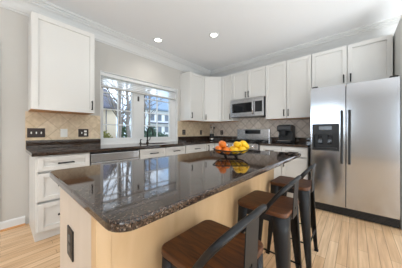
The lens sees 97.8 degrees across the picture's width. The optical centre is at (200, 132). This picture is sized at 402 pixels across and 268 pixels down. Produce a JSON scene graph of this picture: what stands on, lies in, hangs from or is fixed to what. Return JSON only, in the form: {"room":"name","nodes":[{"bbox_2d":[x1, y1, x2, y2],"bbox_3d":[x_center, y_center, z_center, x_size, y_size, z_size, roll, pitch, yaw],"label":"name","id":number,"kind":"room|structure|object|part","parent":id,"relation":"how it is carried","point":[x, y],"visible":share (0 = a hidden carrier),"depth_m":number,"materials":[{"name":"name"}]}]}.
{"room":"kitchen","nodes":[
{"label":"kitchen","id":0,"kind":"room"},
{"bbox_2d":[0,7,209,223],"bbox_3d":[-2.450,-0.254,1.874,0.158,2.740,8.000,0,0,41],"label":"wall","id":1,"kind":"structure","parent":0,"point":[15,117],"depth_m":2.12,"materials":[{"name":"paint"}]},
{"bbox_2d":[0,216,24,231],"bbox_3d":[-2.187,1.063,2.042,0.030,0.105,0.200,0,0,41],"label":"baseboard","id":2,"kind":"structure","parent":1,"relation":"attached to","point":[20,221],"depth_m":2.04,"materials":[{"name":"white paint"}]},
{"bbox_3d":[-2.182,1.106,2.038,0.016,0.020,0.200,0,0,41],"label":"shoe moulding","id":3,"kind":"part","parent":2,"relation":"part of","materials":[{"name":"wood"}]},
{"bbox_2d":[27,128,44,137],"bbox_3d":[-2.056,0.007,2.191,0.014,0.115,0.165,0,0,41],"label":"switch plate","id":4,"kind":"object","parent":1,"relation":"attached to","point":[31,132],"visible":1,"depth_m":2.19,"materials":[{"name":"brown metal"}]},
{"bbox_2d":[28,11,94,114],"bbox_3d":[-1.766,-0.797,2.257,0.360,1.083,0.629,0,0,41],"label":"upper cabinet","id":5,"kind":"object","parent":1,"relation":"attached to","point":[61,56],"visible":1,"depth_m":2.13,"materials":[{"name":"white paint"}]},
{"bbox_3d":[-1.788,-0.259,2.277,0.301,0.006,0.625,0,0,41],"label":"underside panel","id":6,"kind":"part","parent":5,"relation":"part of","materials":[{"name":"white wood"}]},
{"bbox_2d":[60,129,67,136],"bbox_3d":[-1.875,0.009,2.401,0.010,0.112,0.078,0,0,41],"label":"power outlet","id":7,"kind":"object","parent":1,"relation":"attached to","point":[63,132],"visible":1,"depth_m":2.40,"materials":[{"name":"white plastic"}]},
{"bbox_2d":[78,129,87,136],"bbox_3d":[-1.722,0.009,2.572,0.014,0.115,0.128,0,0,41],"label":"switch plate","id":8,"kind":"object","parent":1,"relation":"attached to","point":[81,132],"visible":1,"depth_m":2.57,"materials":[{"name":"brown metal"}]},
{"bbox_2d":[0,0,210,76],"bbox_3d":[-2.348,-1.519,1.784,0.130,0.210,8.000,0,0,41],"label":"trim","id":9,"kind":"structure","parent":1,"relation":"attached to","point":[103,34],"depth_m":2.74,"materials":[{"name":"paint"}]},
{"bbox_2d":[25,111,209,149],"bbox_3d":[-0.941,-0.020,3.477,0.008,0.472,3.600,0,0,41],"label":"tile backsplash","id":10,"kind":"structure","parent":1,"relation":"attached to","point":[52,123],"depth_m":2.47,"materials":[{"name":"tile"}]},
{"bbox_2d":[100,70,177,144],"bbox_3d":[-1.109,-0.377,3.399,0.167,1.195,1.595,0,0,41],"label":"window","id":11,"kind":"structure","parent":1,"relation":"in","point":[137,125],"depth_m":3.31,"materials":[{"name":"white paint"}]},
{"bbox_3d":[-1.449,-0.399,3.060,0.045,1.060,0.547,0,0,41],"label":"sash","id":12,"kind":"part","parent":11,"relation":"part of","materials":[{"name":"white paint"}]},
{"bbox_3d":[-1.108,0.206,3.397,0.162,0.030,1.595,0,0,41],"label":"sill","id":13,"kind":"part","parent":11,"relation":"part of","materials":[{"name":"white paint"}]},
{"bbox_2d":[101,72,176,99],"bbox_3d":[-1.085,-0.823,3.378,0.054,0.278,1.567,0,0,41],"label":"window shade","id":14,"kind":"object","parent":11,"relation":"attached to","point":[103,74],"visible":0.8,"depth_m":3.21,"materials":[{"name":"white paint"}]},
{"bbox_3d":[-1.084,-0.736,3.377,0.036,0.033,1.567,0,0,41],"label":"rail","id":15,"kind":"part","parent":14,"relation":"part of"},
{"bbox_3d":[-0.919,-0.399,3.663,0.045,1.060,0.688,0,0,41],"label":"sash","id":16,"kind":"part","parent":11,"relation":"part of","materials":[{"name":"white paint"}]},
{"bbox_2d":[180,71,203,121],"bbox_3d":[-0.182,-0.789,4.060,0.360,1.066,0.478,0,0,41],"label":"upper cabinet","id":17,"kind":"object","parent":1,"relation":"attached to","point":[191,83],"visible":1,"depth_m":3.93,"materials":[{"name":"white paint"}]},
{"bbox_3d":[-0.083,-0.788,3.973,0.022,1.060,0.470,0,0,41],"label":"door","id":18,"kind":"part","parent":17,"relation":"part of","materials":[{"name":"white paint"}]},
{"bbox_2d":[203,76,221,122],"bbox_3d":[0.264,-0.789,4.389,0.596,1.066,0.620,0,0,41],"label":"upper cabinet","id":19,"kind":"object","parent":1,"relation":"attached to","point":[212,85],"visible":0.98,"depth_m":4.17,"materials":[{"name":"white paint"}]},
{"bbox_3d":[0.265,-0.259,4.395,0.589,0.006,0.609,0,0,41],"label":"underside panel","id":20,"kind":"part","parent":19,"relation":"part of","materials":[{"name":"white wood"}]},
{"bbox_2d":[0,208,401,267],"bbox_3d":[-0.143,1.166,-0.154,6.300,0.100,8.300,0,0,41],"label":"floor","id":21,"kind":"structure","parent":0,"point":[343,241],"depth_m":1.71,"materials":[{"name":"brown wood"}]},
{"bbox_2d":[29,153,89,241],"bbox_3d":[-1.698,0.679,2.108,0.660,0.874,0.478,0,0,41],"label":"base cabinet","id":22,"kind":"object","parent":21,"relation":"on","point":[44,193],"visible":0.56,"depth_m":1.84,"materials":[{"name":"white paint"}]},
{"bbox_3d":[-1.484,0.866,1.924,0.022,0.282,0.452,0,0,41],"label":"drawer","id":23,"kind":"part","parent":22,"relation":"part of","materials":[{"name":"white paint"}]},
{"bbox_3d":[-1.484,0.561,1.924,0.022,0.282,0.452,0,0,41],"label":"drawer","id":24,"kind":"part","parent":22,"relation":"part of","materials":[{"name":"white paint"}]},
{"bbox_3d":[-1.484,0.326,1.924,0.022,0.142,0.452,0,0,41],"label":"drawer","id":25,"kind":"part","parent":22,"relation":"part of","materials":[{"name":"white paint"}]},
{"bbox_2d":[90,149,138,165],"bbox_3d":[-1.316,0.682,2.516,0.653,0.868,0.627,0,0,41],"label":"dishwasher","id":26,"kind":"object","parent":21,"relation":"on","point":[96,158],"visible":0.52,"depth_m":2.30,"materials":[{"name":"grey metal"}]},
{"bbox_3d":[-1.121,0.689,2.344,0.032,0.635,0.621,0,0,41],"label":"door","id":27,"kind":"part","parent":26,"relation":"part of","materials":[{"name":"silver metal"}]},
{"bbox_2d":[139,146,184,158],"bbox_3d":[-0.814,0.685,3.114,0.660,0.861,0.923,0,0,41],"label":"base cabinet","id":28,"kind":"object","parent":21,"relation":"on","point":[167,151],"visible":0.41,"depth_m":2.86,"materials":[{"name":"white paint"}]},
{"bbox_3d":[-0.749,0.326,2.760,0.022,0.142,0.459,0,0,41],"label":"drawer","id":29,"kind":"part","parent":28,"relation":"part of","materials":[{"name":"white paint"}]},
{"bbox_3d":[-0.448,0.326,3.103,0.022,0.142,0.438,0,0,41],"label":"drawer","id":30,"kind":"part","parent":28,"relation":"part of","materials":[{"name":"white paint"}]},
{"bbox_2d":[60,169,273,267],"bbox_3d":[-0.018,0.673,1.388,0.606,0.886,1.659,0,0,41],"label":"kitchen island","id":31,"kind":"object","parent":21,"relation":"on","point":[95,246],"visible":0.19,"depth_m":0.75,"materials":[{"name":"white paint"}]},
{"bbox_2d":[67,225,73,261],"bbox_3d":[-0.582,0.491,0.778,0.090,0.130,0.010,0,0,41],"label":"power outlet","id":32,"kind":"object","parent":31,"relation":"attached to","point":[70,234],"visible":1,"depth_m":0.77,"materials":[{"name":"black plastic"}]},
{"bbox_3d":[-0.554,0.673,0.772,0.500,0.886,0.018,0,0,41],"label":"panel","id":33,"kind":"part","parent":31,"relation":"part of","materials":[{"name":"brown wood"}]},
{"bbox_3d":[-0.340,0.673,0.600,0.049,0.886,0.049,0,0,41],"label":"corner post","id":34,"kind":"part","parent":31,"relation":"part of","materials":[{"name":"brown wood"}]},
{"bbox_2d":[49,150,300,232],"bbox_3d":[0.087,0.216,1.307,0.827,0.028,1.758,0,0,41],"label":"island countertop","id":35,"kind":"structure","parent":31,"relation":"on","point":[125,196],"depth_m":0.73,"materials":[{"name":"stone"}]},
{"bbox_2d":[213,148,248,156],"bbox_3d":[0.246,0.167,1.448,0.276,0.071,0.268,0,0,41],"label":"fruit bowl","id":36,"kind":"object","parent":35,"relation":"on","point":[214,149],"visible":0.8,"depth_m":1.37,"materials":[{"name":"black metal"}]},
{"bbox_2d":[219,141,225,147],"bbox_3d":[0.176,0.099,1.419,0.056,0.057,0.056,0,0,30],"label":"orange","id":37,"kind":"object","parent":36,"relation":"in","point":[222,144],"visible":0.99,"depth_m":1.40,"materials":[{"name":"orange food"}]},
{"bbox_2d":[224,147,230,153],"bbox_3d":[0.205,0.146,1.382,0.056,0.057,0.057,0,0,34],"label":"orange","id":38,"kind":"object","parent":36,"relation":"in","point":[226,148],"visible":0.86,"depth_m":1.36,"materials":[{"name":"orange food"}]},
{"bbox_2d":[231,147,239,153],"bbox_3d":[0.273,0.146,1.380,0.063,0.054,0.060,0,0,-39],"label":"lemon","id":39,"kind":"object","parent":36,"relation":"in","point":[234,148],"visible":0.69,"depth_m":1.36,"materials":[{"name":"yellow food"}]},
{"bbox_2d":[235,142,241,148],"bbox_3d":[0.299,0.103,1.409,0.063,0.054,0.060,0,0,35],"label":"lemon","id":40,"kind":"object","parent":36,"relation":"in","point":[238,145],"visible":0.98,"depth_m":1.39,"materials":[{"name":"yellow food"}]},
{"bbox_2d":[239,147,247,152],"bbox_3d":[0.329,0.141,1.388,0.063,0.054,0.060,0,0,-22],"label":"lemon","id":41,"kind":"object","parent":36,"relation":"in","point":[240,148],"visible":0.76,"depth_m":1.37,"materials":[{"name":"yellow food"}]},
{"bbox_2d":[240,141,247,146],"bbox_3d":[0.346,0.095,1.443,0.060,0.054,0.063,0,0,-37],"label":"lemon","id":42,"kind":"object","parent":36,"relation":"in","point":[244,143],"visible":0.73,"depth_m":1.42,"materials":[{"name":"yellow food"}]},
{"bbox_2d":[172,144,206,154],"bbox_3d":[-0.301,0.679,3.696,0.660,0.874,0.621,0,0,41],"label":"base cabinet","id":43,"kind":"object","parent":21,"relation":"on","point":[197,147],"visible":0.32,"depth_m":3.47,"materials":[{"name":"white paint"}]},
{"bbox_3d":[-0.090,0.326,3.510,0.022,0.142,0.603,0,0,41],"label":"drawer","id":44,"kind":"part","parent":43,"relation":"part of","materials":[{"name":"white paint"}]},
{"bbox_2d":[207,143,218,150],"bbox_3d":[0.284,0.679,4.192,0.885,0.874,0.889,0,0,41],"label":"base cabinet","id":45,"kind":"object","parent":21,"relation":"on","point":[210,146],"visible":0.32,"depth_m":3.87,"materials":[{"name":"white paint"}]},
{"bbox_2d":[26,136,236,156],"bbox_3d":[-0.604,0.170,3.181,0.887,0.140,3.595,0,0,41],"label":"countertop","id":46,"kind":"structure","parent":45,"relation":"on","point":[34,148],"depth_m":2.44,"materials":[{"name":"stone"}]},
{"bbox_2d":[146,127,153,142],"bbox_3d":[-0.930,0.051,3.255,0.218,0.302,0.092,0,0,41],"label":"faucet","id":47,"kind":"object","parent":46,"relation":"on","point":[147,140],"visible":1,"depth_m":3.27,"materials":[{"name":"black metal"}]},
{"bbox_3d":[0.206,0.631,3.847,0.022,0.752,0.250,0,0,41],"label":"door","id":48,"kind":"part","parent":45,"relation":"part of","materials":[{"name":"white paint"}]},
{"bbox_2d":[161,204,266,267],"bbox_3d":[0.049,0.696,0.713,0.364,0.840,0.364,0,0,41],"label":"bar stool","id":49,"kind":"object","parent":21,"relation":"on","point":[209,243],"visible":1,"depth_m":0.64,"materials":[{"name":"brown wood"}]},
{"bbox_3d":[-0.154,0.800,0.700,0.085,0.632,0.116,0,0,-4],"label":"leg","id":50,"kind":"part","parent":49,"relation":"part of","materials":[{"name":"grey paint"}]},
{"bbox_3d":[0.252,0.800,0.726,0.085,0.632,0.116,0,0,-4],"label":"leg","id":51,"kind":"part","parent":49,"relation":"part of","materials":[{"name":"grey paint"}]},
{"bbox_2d":[225,129,270,149],"bbox_3d":[0.957,0.521,3.700,0.762,1.190,0.697,0,0,41],"label":"gas range","id":52,"kind":"object","parent":21,"relation":"on","point":[253,137],"visible":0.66,"depth_m":3.75,"materials":[{"name":"grey metal"}]},
{"bbox_3d":[0.780,0.266,3.498,0.762,0.100,0.055,0,0,41],"label":"control panel","id":53,"kind":"part","parent":52,"relation":"part of","materials":[{"name":"silver metal"}]},
{"bbox_2d":[225,141,266,143],"bbox_3d":[0.957,0.205,3.699,0.762,0.022,0.560,0,0,41],"label":"cooktop","id":54,"kind":"object","parent":52,"relation":"in","point":[227,142],"depth_m":3.59,"materials":[{"name":"black glass"}]},
{"bbox_2d":[237,175,301,267],"bbox_3d":[0.453,0.696,1.180,0.364,0.840,0.364,0,0,41],"label":"bar stool","id":55,"kind":"object","parent":21,"relation":"on","point":[282,211],"visible":0.87,"depth_m":1.06,"materials":[{"name":"grey paint"}]},
{"bbox_3d":[0.249,0.800,1.167,0.085,0.632,0.116,0,0,-4],"label":"leg","id":56,"kind":"part","parent":55,"relation":"part of","materials":[{"name":"grey paint"}]},
{"bbox_3d":[0.440,0.800,1.383,0.116,0.632,0.085,0,0,-4],"label":"leg","id":57,"kind":"part","parent":55,"relation":"part of","materials":[{"name":"grey paint"}]},
{"bbox_3d":[0.453,0.469,1.180,0.316,0.026,0.316,0,0,41],"label":"seat","id":58,"kind":"part","parent":55,"relation":"part of","materials":[{"name":"brown wood"}]},
{"bbox_3d":[0.466,0.800,0.977,0.116,0.632,0.085,0,0,-4],"label":"leg","id":59,"kind":"part","parent":55,"relation":"part of","materials":[{"name":"grey paint"}]},
{"bbox_3d":[0.528,0.378,1.113,0.163,0.205,0.356,0,0,41],"label":"frame","id":60,"kind":"part","parent":55,"relation":"part of","materials":[{"name":"grey paint"}]},
{"bbox_3d":[0.656,0.800,1.193,0.085,0.632,0.116,0,0,-4],"label":"leg","id":61,"kind":"part","parent":55,"relation":"part of","materials":[{"name":"grey paint"}]},
{"bbox_2d":[260,145,310,197],"bbox_3d":[1.567,0.679,3.217,0.778,0.874,0.660,0,0,41],"label":"base cabinet","id":62,"kind":"object","parent":21,"relation":"on","point":[296,167],"visible":0.36,"depth_m":2.90,"materials":[{"name":"white paint"}]},
{"bbox_3d":[1.237,0.326,3.132,0.377,0.142,0.022,0,0,41],"label":"drawer","id":63,"kind":"part","parent":62,"relation":"part of","materials":[{"name":"white paint"}]},
{"bbox_3d":[1.237,0.714,3.132,0.377,0.587,0.022,0,0,41],"label":"door","id":64,"kind":"part","parent":62,"relation":"part of","materials":[{"name":"white paint"}]},
{"bbox_2d":[259,137,310,147],"bbox_3d":[1.575,0.170,3.223,0.787,0.140,0.641,0,0,41],"label":"countertop","id":65,"kind":"structure","parent":62,"relation":"on","point":[299,142],"depth_m":3.15,"materials":[{"name":"stone"}]},
{"bbox_2d":[277,125,294,142],"bbox_3d":[1.613,0.031,3.332,0.245,0.342,0.325,0,0,41],"label":"coffee machine","id":66,"kind":"object","parent":65,"relation":"on","point":[286,134],"visible":1,"depth_m":3.26,"materials":[{"name":"black plastic"}]},
{"bbox_3d":[1.530,0.019,3.238,0.075,0.105,0.075,0,0,41],"label":"spout","id":67,"kind":"part","parent":66,"relation":"part of","materials":[{"name":"grey paint"}]},
{"bbox_3d":[1.521,-0.082,3.228,0.215,0.057,0.006,0,0,41],"label":"control panel","id":68,"kind":"part","parent":66,"relation":"part of","materials":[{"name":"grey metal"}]},
{"bbox_2d":[277,140,291,142],"bbox_3d":[1.556,0.175,3.267,0.233,0.045,0.122,0,0,41],"label":"drip tray","id":69,"kind":"object","parent":66,"relation":"on","point":[279,141],"depth_m":3.24,"materials":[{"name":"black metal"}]},
{"bbox_3d":[1.526,0.326,2.878,0.375,0.142,0.022,0,0,41],"label":"drawer","id":70,"kind":"part","parent":62,"relation":"part of","materials":[{"name":"white paint"}]},
{"bbox_3d":[1.526,0.714,2.878,0.375,0.587,0.022,0,0,41],"label":"door","id":71,"kind":"part","parent":62,"relation":"part of","materials":[{"name":"white paint"}]},
{"bbox_2d":[266,163,318,267],"bbox_3d":[0.854,0.696,1.639,0.364,0.840,0.364,0,0,41],"label":"bar stool","id":72,"kind":"object","parent":21,"relation":"on","point":[306,193],"visible":0.73,"depth_m":1.49,"materials":[{"name":"grey paint"}]},
{"bbox_3d":[0.650,0.800,1.626,0.085,0.632,0.116,0,0,-4],"label":"leg","id":73,"kind":"part","parent":72,"relation":"part of","materials":[{"name":"grey paint"}]},
{"bbox_3d":[0.854,0.469,1.639,0.316,0.026,0.316,0,0,41],"label":"seat","id":74,"kind":"part","parent":72,"relation":"part of","materials":[{"name":"brown wood"}]},
{"bbox_3d":[0.930,0.378,1.573,0.163,0.205,0.356,0,0,41],"label":"frame","id":75,"kind":"part","parent":72,"relation":"part of","materials":[{"name":"grey paint"}]},
{"bbox_3d":[0.867,0.800,1.436,0.116,0.632,0.085,0,0,-4],"label":"leg","id":76,"kind":"part","parent":72,"relation":"part of","materials":[{"name":"grey paint"}]},
{"bbox_3d":[1.057,0.800,1.652,0.085,0.632,0.116,0,0,-4],"label":"leg","id":77,"kind":"part","parent":72,"relation":"part of","materials":[{"name":"grey paint"}]},
{"bbox_2d":[311,75,400,227],"bbox_3d":[2.175,0.227,2.551,0.881,1.778,0.817,0,0,41],"label":"refrigerator","id":78,"kind":"object","parent":21,"relation":"on","point":[356,127],"visible":0.95,"depth_m":2.22,"materials":[{"name":"grey metal"}]},
{"bbox_3d":[1.778,0.181,2.468,0.394,1.640,0.060,0,0,41],"label":"freezer door","id":79,"kind":"part","parent":78,"relation":"part of","materials":[{"name":"silver metal"}]},
{"bbox_3d":[1.861,0.064,2.320,0.026,0.705,0.055,0,0,41],"label":"handle","id":80,"kind":"part","parent":78,"relation":"part of","materials":[{"name":"black plastic"}]},
{"bbox_3d":[1.919,0.064,2.268,0.026,0.705,0.055,0,0,41],"label":"handle","id":81,"kind":"part","parent":78,"relation":"part of","materials":[{"name":"black plastic"}]},
{"bbox_3d":[2.111,0.181,2.176,0.481,1.640,0.060,0,0,41],"label":"fresh food door","id":82,"kind":"part","parent":78,"relation":"part of","materials":[{"name":"silver metal"}]},
{"bbox_2d":[393,15,401,229],"bbox_3d":[2.541,-0.109,2.274,0.022,2.450,0.800,0,0,41],"label":"panel","id":83,"kind":"object","parent":21,"relation":"on","point":[397,37],"visible":0.36,"depth_m":2.09,"materials":[{"name":"white paint"}]},
{"bbox_2d":[44,0,401,70],"bbox_3d":[-0.143,-1.674,-0.154,6.300,0.100,8.300,0,0,41],"label":"ceiling","id":84,"kind":"structure","parent":0,"point":[247,29],"depth_m":2.55,"materials":[{"name":"paint"}]},
{"bbox_2d":[153,37,162,42],"bbox_3d":[-0.756,-1.620,3.087,0.176,0.008,0.176,0,0,41],"label":"recessed light","id":85,"kind":"object","parent":84,"relation":"in","point":[156,39],"visible":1,"depth_m":3.08,"materials":[{"name":"white paint"}]},
{"bbox_2d":[209,32,218,37],"bbox_3d":[0.217,-1.620,2.930,0.176,0.008,0.176,0,0,41],"label":"recessed light","id":86,"kind":"object","parent":84,"relation":"in","point":[213,34],"visible":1,"depth_m":2.93,"materials":[{"name":"white paint"}]},
{"bbox_2d":[210,117,310,137],"bbox_3d":[2.545,-0.254,2.904,6.300,2.740,0.158,0,0,41],"label":"wall","id":87,"kind":"structure","parent":0,"point":[302,126],"depth_m":3.86,"materials":[{"name":"tile"}]},
{"bbox_2d":[221,74,238,121],"bbox_3d":[0.683,-0.789,4.194,0.296,1.066,0.360,0,0,41],"label":"upper cabinet","id":88,"kind":"object","parent":87,"relation":"attached to","point":[226,81],"visible":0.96,"depth_m":4.10,"materials":[{"name":"white paint"}]},
{"bbox_3d":[0.596,-0.788,4.095,0.288,1.060,0.022,0,0,41],"label":"door","id":89,"kind":"part","parent":88,"relation":"part of","materials":[{"name":"white paint"}]},
{"bbox_2d":[232,66,265,99],"bbox_3d":[1.082,-1.024,3.843,0.764,0.596,0.360,0,0,41],"label":"upper cabinet","id":90,"kind":"object","parent":87,"relation":"attached to","point":[250,83],"visible":0.84,"depth_m":3.71,"materials":[{"name":"white paint"}]},
{"bbox_3d":[0.852,-1.023,3.869,0.375,0.590,0.022,0,0,41],"label":"door","id":91,"kind":"part","parent":90,"relation":"part of","materials":[{"name":"white paint"}]},
{"bbox_2d":[230,96,265,118],"bbox_3d":[1.052,-0.522,3.810,0.752,0.387,0.443,0,0,41],"label":"microwave","id":92,"kind":"object","parent":90,"relation":"attached to","point":[253,107],"visible":1,"depth_m":3.66,"materials":[{"name":"grey metal"}]},
{"bbox_3d":[0.873,-0.502,3.749,0.563,0.343,0.025,0,0,41],"label":"door","id":93,"kind":"part","parent":92,"relation":"part of","materials":[{"name":"silver metal"}]},
{"bbox_3d":[1.156,-0.502,3.500,0.187,0.343,0.025,0,0,41],"label":"control panel","id":94,"kind":"part","parent":92,"relation":"part of","materials":[{"name":"silver metal"}]},
{"bbox_3d":[1.139,-1.023,3.617,0.373,0.590,0.022,0,0,41],"label":"door","id":95,"kind":"part","parent":90,"relation":"part of","materials":[{"name":"white paint"}]},
{"bbox_2d":[266,55,311,119],"bbox_3d":[1.666,-0.789,3.330,0.781,1.066,0.360,0,0,41],"label":"upper cabinet","id":96,"kind":"object","parent":87,"relation":"attached to","point":[289,82],"visible":0.96,"depth_m":3.19,"materials":[{"name":"white paint"}]},
{"bbox_3d":[1.431,-0.788,3.361,0.380,1.060,0.022,0,0,41],"label":"door","id":97,"kind":"part","parent":96,"relation":"part of","materials":[{"name":"white paint"}]},
{"bbox_3d":[1.685,-0.259,3.352,0.777,0.006,0.301,0,0,41],"label":"underside panel","id":98,"kind":"part","parent":96,"relation":"part of","materials":[{"name":"white wood"}]},
{"bbox_3d":[1.724,-0.788,3.103,0.385,1.060,0.022,0,0,41],"label":"door","id":99,"kind":"part","parent":96,"relation":"part of","materials":[{"name":"white paint"}]},
{"bbox_2d":[210,15,400,76],"bbox_3d":[2.455,-1.519,2.802,6.000,0.210,0.130,0,0,41],"label":"trim","id":100,"kind":"structure","parent":87,"relation":"attached to","point":[388,26],"depth_m":3.12,"materials":[{"name":"paint"}]},
{"bbox_2d":[312,34,392,87],"bbox_3d":[2.313,-1.018,2.761,0.935,0.608,0.360,0,0,41],"label":"upper cabinet","id":101,"kind":"object","parent":87,"relation":"attached to","point":[372,59],"visible":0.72,"depth_m":2.61,"materials":[{"name":"white paint"}]},
{"bbox_3d":[2.048,-1.017,2.818,0.454,0.602,0.022,0,0,41],"label":"door","id":102,"kind":"part","parent":101,"relation":"part of","materials":[{"name":"white paint"}]},
{"bbox_3d":[2.400,-1.017,2.509,0.465,0.602,0.022,0,0,41],"label":"door","id":103,"kind":"part","parent":101,"relation":"part of","materials":[{"name":"white paint"}]},
{"label":"outside","id":104,"kind":"structure","parent":0,"visible":0},
{"bbox_3d":[-10.794,2.216,37.834,59.840,0.200,85.000,0,0,41],"label":"ground","id":105,"kind":"structure","parent":104,"visible":0},
{"bbox_2d":[103,130,112,137],"bbox_3d":[-6.220,1.012,10.809,1.184,2.574,1.882,0,0,41],"label":"hedge","id":106,"kind":"object","parent":105,"relation":"on","point":[105,135],"visible":0.07,"depth_m":10.96,"materials":[{"name":"green plant"}]},
{"bbox_2d":[103,88,116,137],"bbox_3d":[-10.601,-0.684,10.669,4.600,5.600,9.050,0,0,41],"label":"house","id":107,"kind":"structure","parent":105,"relation":"on","point":[109,117],"depth_m":12.41,"materials":[{"name":"beige"}]},
{"bbox_2d":[114,82,130,137],"bbox_3d":[-8.821,-3.182,19.494,2.935,10.610,3.339,0,0,41],"label":"bare tree","id":108,"kind":"object","parent":105,"relation":"on","point":[122,82],"visible":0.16,"depth_m":19.52,"materials":[{"name":"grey plant"}]},
{"bbox_2d":[121,126,130,137],"bbox_3d":[-5.284,0.925,12.161,1.220,2.941,1.221,0,0,41],"label":"bush","id":109,"kind":"object","parent":105,"relation":"on","point":[123,135],"visible":0.15,"depth_m":12.03,"materials":[{"name":"green plant"}]},
{"bbox_2d":[103,78,150,137],"bbox_3d":[-3.407,-1.885,8.355,3.106,8.011,3.338,0,0,41],"label":"bare tree","id":110,"kind":"object","parent":105,"relation":"on","point":[120,83],"visible":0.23,"depth_m":8.45,"materials":[{"name":"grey plant"}]},
{"bbox_2d":[104,78,151,137],"bbox_3d":[-4.288,-2.312,10.371,2.832,8.860,3.792,0,0,-2],"label":"bare tree","id":111,"kind":"object","parent":105,"relation":"on","point":[126,122],"visible":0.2,"depth_m":10.25,"materials":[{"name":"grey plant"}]},
{"bbox_2d":[128,84,154,134],"bbox_3d":[-4.113,-2.310,12.296,3.032,8.860,2.696,0,0,16],"label":"bare tree","id":112,"kind":"object","parent":105,"relation":"on","point":[128,84],"visible":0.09,"depth_m":12.08,"materials":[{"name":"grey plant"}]},
{"bbox_2d":[125,95,167,133],"bbox_3d":[-7.144,-2.884,40.351,9.200,10.000,17.200,0,0,41],"label":"apartment building","id":113,"kind":"structure","parent":105,"relation":"on","point":[162,107],"depth_m":33.74,"materials":[{"name":"white"}]},
{"bbox_2d":[144,125,155,136],"bbox_3d":[-2.617,0.909,9.167,1.109,2.584,1.002,0,0,41],"label":"bush","id":114,"kind":"object","parent":105,"relation":"on","point":[153,127],"visible":0.14,"depth_m":9.01,"materials":[{"name":"green plant"}]},
{"bbox_2d":[145,87,162,127],"bbox_3d":[-4.732,-2.704,16.840,3.415,9.661,2.770,0,0,41],"label":"bare tree","id":115,"kind":"object","parent":105,"relation":"on","point":[149,115],"visible":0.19,"depth_m":16.93,"materials":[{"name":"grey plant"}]},
{"bbox_2d":[158,132,167,136],"bbox_3d":[-5.026,1.123,20.070,2.681,2.439,4.661,0,0,41],"label":"bush","id":116,"kind":"object","parent":105,"relation":"on","point":[160,134],"visible":0.09,"depth_m":20.22,"materials":[{"name":"green plant"}]}
]}

